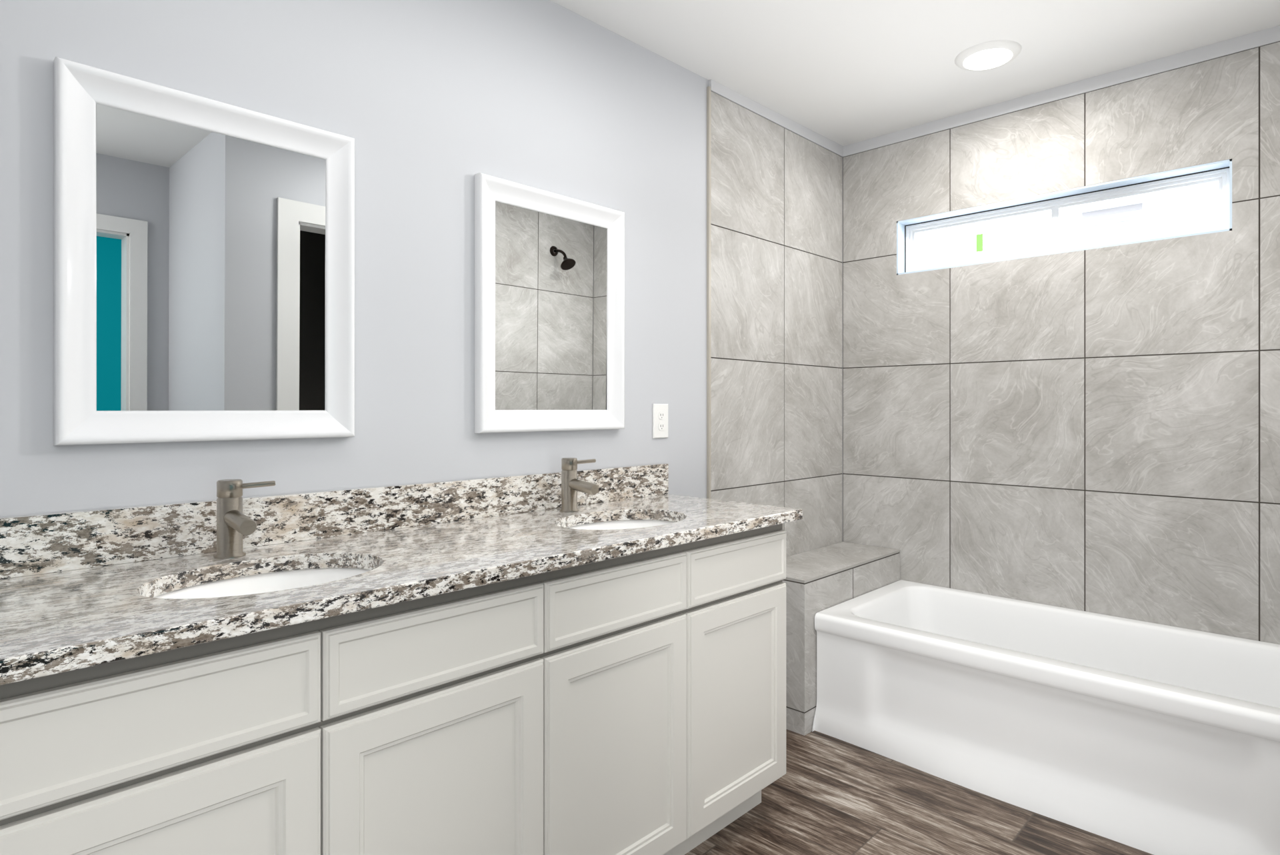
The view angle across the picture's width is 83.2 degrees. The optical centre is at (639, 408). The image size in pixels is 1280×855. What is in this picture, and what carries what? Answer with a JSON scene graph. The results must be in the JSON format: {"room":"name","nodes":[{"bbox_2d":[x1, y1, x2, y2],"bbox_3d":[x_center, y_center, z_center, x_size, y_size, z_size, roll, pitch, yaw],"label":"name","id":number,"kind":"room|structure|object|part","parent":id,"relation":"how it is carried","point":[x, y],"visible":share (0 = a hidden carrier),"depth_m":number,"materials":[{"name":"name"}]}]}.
{"room":"bathroom","nodes":[
{"label":"bathroom","id":0,"kind":"room"},
{"bbox_2d":[0,0,708,517],"bbox_3d":[-0.381,-0.030,2.179,0.112,2.514,4.060,0,0,44],"label":"wall","id":1,"kind":"structure","parent":0,"point":[432,108],"depth_m":1.87,"materials":[{"name":"paint"}]},
{"bbox_2d":[53,56,354,445],"bbox_3d":[-0.893,-0.292,1.547,0.030,0.722,0.566,0,0,44],"label":"mirror","id":2,"kind":"object","parent":1,"relation":"attached to","point":[203,269],"visible":0.98,"depth_m":1.51,"materials":[{"name":"white mirror"}]},
{"bbox_3d":[-0.899,-0.292,1.553,0.004,0.595,0.439,0,0,44],"label":"glass","id":3,"kind":"part","parent":2,"relation":"part of","materials":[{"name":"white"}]},
{"bbox_2d":[0,463,668,577],"bbox_3d":[-0.573,0.251,1.883,0.021,0.108,1.914,0,0,44],"label":"backsplash","id":4,"kind":"structure","parent":1,"relation":"attached to","point":[67,541],"depth_m":1.64,"materials":[{"name":"multicoloured stone"}]},
{"bbox_2d":[474,172,624,433],"bbox_3d":[-0.255,-0.292,2.205,0.030,0.722,0.563,0,0,44],"label":"mirror","id":5,"kind":"object","parent":1,"relation":"attached to","point":[549,311],"visible":0.98,"depth_m":2.18,"materials":[{"name":"white mirror"}]},
{"bbox_3d":[-0.261,-0.292,2.211,0.004,0.595,0.436,0,0,44],"label":"glass","id":6,"kind":"part","parent":5,"relation":"part of","materials":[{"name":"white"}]},
{"bbox_2d":[652,404,667,438],"bbox_3d":[0.075,0.045,2.561,0.008,0.122,0.078,0,0,44],"label":"electrical outlet plate","id":7,"kind":"object","parent":1,"relation":"attached to","point":[660,421],"visible":1,"depth_m":2.55,"materials":[{"name":"white plastic"}]},
{"bbox_2d":[550,0,1279,145],"bbox_3d":[1.272,-1.289,0.574,4.720,0.080,4.060,0,1,44],"label":"ceiling","id":8,"kind":"structure","parent":0,"point":[843,73],"depth_m":2.48,"materials":[{"name":"paint"}]},
{"bbox_2d":[954,40,1021,71],"bbox_3d":[1.243,-1.256,2.579,0.216,0.022,0.216,0,0,44],"label":"recessed light","id":9,"kind":"object","parent":8,"relation":"in","point":[988,55],"visible":0.94,"depth_m":2.55,"materials":[{"name":"white plastic"}]},
{"bbox_2d":[684,729,1153,854],"bbox_3d":[1.272,1.257,0.574,4.720,0.060,4.060,0,0,44],"label":"floor","id":10,"kind":"structure","parent":0,"point":[825,795],"depth_m":2.15,"materials":[{"name":"brown wood"}]},
{"bbox_2d":[0,524,785,854],"bbox_3d":[-0.389,0.783,1.703,0.536,0.889,1.850,0,0,44],"label":"bathroom vanity","id":11,"kind":"object","parent":10,"relation":"on","point":[569,659],"depth_m":1.36,"materials":[{"name":"white paint"}]},
{"bbox_2d":[0,492,802,689],"bbox_3d":[-0.377,0.321,1.693,0.568,0.032,1.914,0,0,44],"label":"countertop","id":12,"kind":"structure","parent":11,"relation":"on","point":[59,623],"depth_m":1.32,"materials":[{"name":"multicoloured stone"}]},
{"bbox_2d":[208,479,275,559],"bbox_3d":[-0.797,0.226,1.476,0.143,0.157,0.109,0,0,44],"label":"faucet","id":13,"kind":"object","parent":12,"relation":"on","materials":[{"name":"silver metal"}]},
{"bbox_2d":[136,554,389,607],"bbox_3d":[-0.684,0.409,1.337,0.334,0.169,0.451,0,0,44],"label":"sink","id":14,"kind":"object","parent":12,"relation":"in","point":[195,588],"depth_m":1.45,"materials":[{"name":"white ceramic"}]},
{"bbox_2d":[554,458,599,511],"bbox_3d":[-0.161,0.226,2.131,0.143,0.157,0.109,0,0,44],"label":"faucet","id":15,"kind":"object","parent":12,"relation":"on","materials":[{"name":"silver metal"}]},
{"bbox_2d":[554,511,685,532],"bbox_3d":[-0.048,0.409,1.992,0.334,0.169,0.451,0,0,44],"label":"sink","id":16,"kind":"object","parent":12,"relation":"in","point":[632,519],"depth_m":2.16,"materials":[{"name":"white ceramic"}]},
{"bbox_2d":[782,542,899,735],"bbox_3d":[0.799,0.936,3.095,0.286,0.581,0.818,0,0,44],"label":"tiled ledge","id":17,"kind":"object","parent":10,"relation":"on","point":[819,580],"visible":0.44,"depth_m":2.78,"materials":[{"name":"tile"}]},
{"bbox_2d":[812,580,1279,854],"bbox_3d":[1.457,1.004,2.481,1.506,0.445,0.782,0,0,44],"label":"bathtub","id":18,"kind":"object","parent":10,"relation":"on","point":[1155,739],"visible":1,"depth_m":2.32,"materials":[{"name":"white ceramic"}]},
{"bbox_3d":[2.680,-0.030,1.945,4.608,2.514,0.132,0,0,44],"label":"wall","id":19,"kind":"structure","parent":0,"visible":0},
{"bbox_2d":[896,158,1231,275],"bbox_3d":[1.642,-0.733,2.928,1.192,0.246,0.111,0,0,44],"label":"window","id":20,"kind":"structure","parent":19,"relation":"in","point":[1220,172],"depth_m":2.88,"materials":[{"name":"white plastic"}]},
{"label":"glass","id":21,"kind":"part","parent":20,"relation":"part of","materials":[{"name":"clear glass"}]},
{"bbox_3d":[1.274,0.006,2.500,1.816,2.443,1.030,0,0,44],"label":"tiled wall","id":22,"kind":"structure","parent":19,"relation":"attached to","visible":0},
{"bbox_2d":[706,86,710,499],"bbox_3d":[0.911,0.000,2.126,1.816,2.454,0.012,0,0,44],"label":"trim","id":23,"kind":"structure","parent":22,"relation":"attached to","point":[709,292],"depth_m":2.75,"materials":[{"name":"beige"}]},
{"bbox_2d":[710,91,842,557],"bbox_3d":[0.624,0.005,3.125,0.003,2.443,1.022,0,0,44],"label":"tile","id":24,"kind":"structure","parent":22,"relation":"attached to","point":[776,315],"depth_m":3.08,"materials":[{"name":"tile"}]},
{"bbox_2d":[708,25,1279,157],"bbox_3d":[1.274,-1.242,2.500,1.816,0.051,1.030,0,0,44],"label":"trim","id":25,"kind":"structure","parent":22,"relation":"attached to","point":[1268,36],"depth_m":2.87,"materials":[{"name":"paint"}]},
{"bbox_2d":[842,41,1279,644],"bbox_3d":[1.628,0.005,2.865,1.800,2.443,0.003,0,0,44],"label":"tile","id":26,"kind":"structure","parent":22,"relation":"attached to","point":[1093,431],"depth_m":2.78,"materials":[{"name":"tile"}]},
{"label":"outside","id":27,"kind":"structure","parent":0,"visible":0},
{"bbox_2d":[916,182,1218,266],"bbox_3d":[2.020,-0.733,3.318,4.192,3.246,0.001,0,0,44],"label":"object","id":28,"kind":"structure","parent":27,"point":[1205,220],"depth_m":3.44,"materials":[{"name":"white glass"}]}
]}

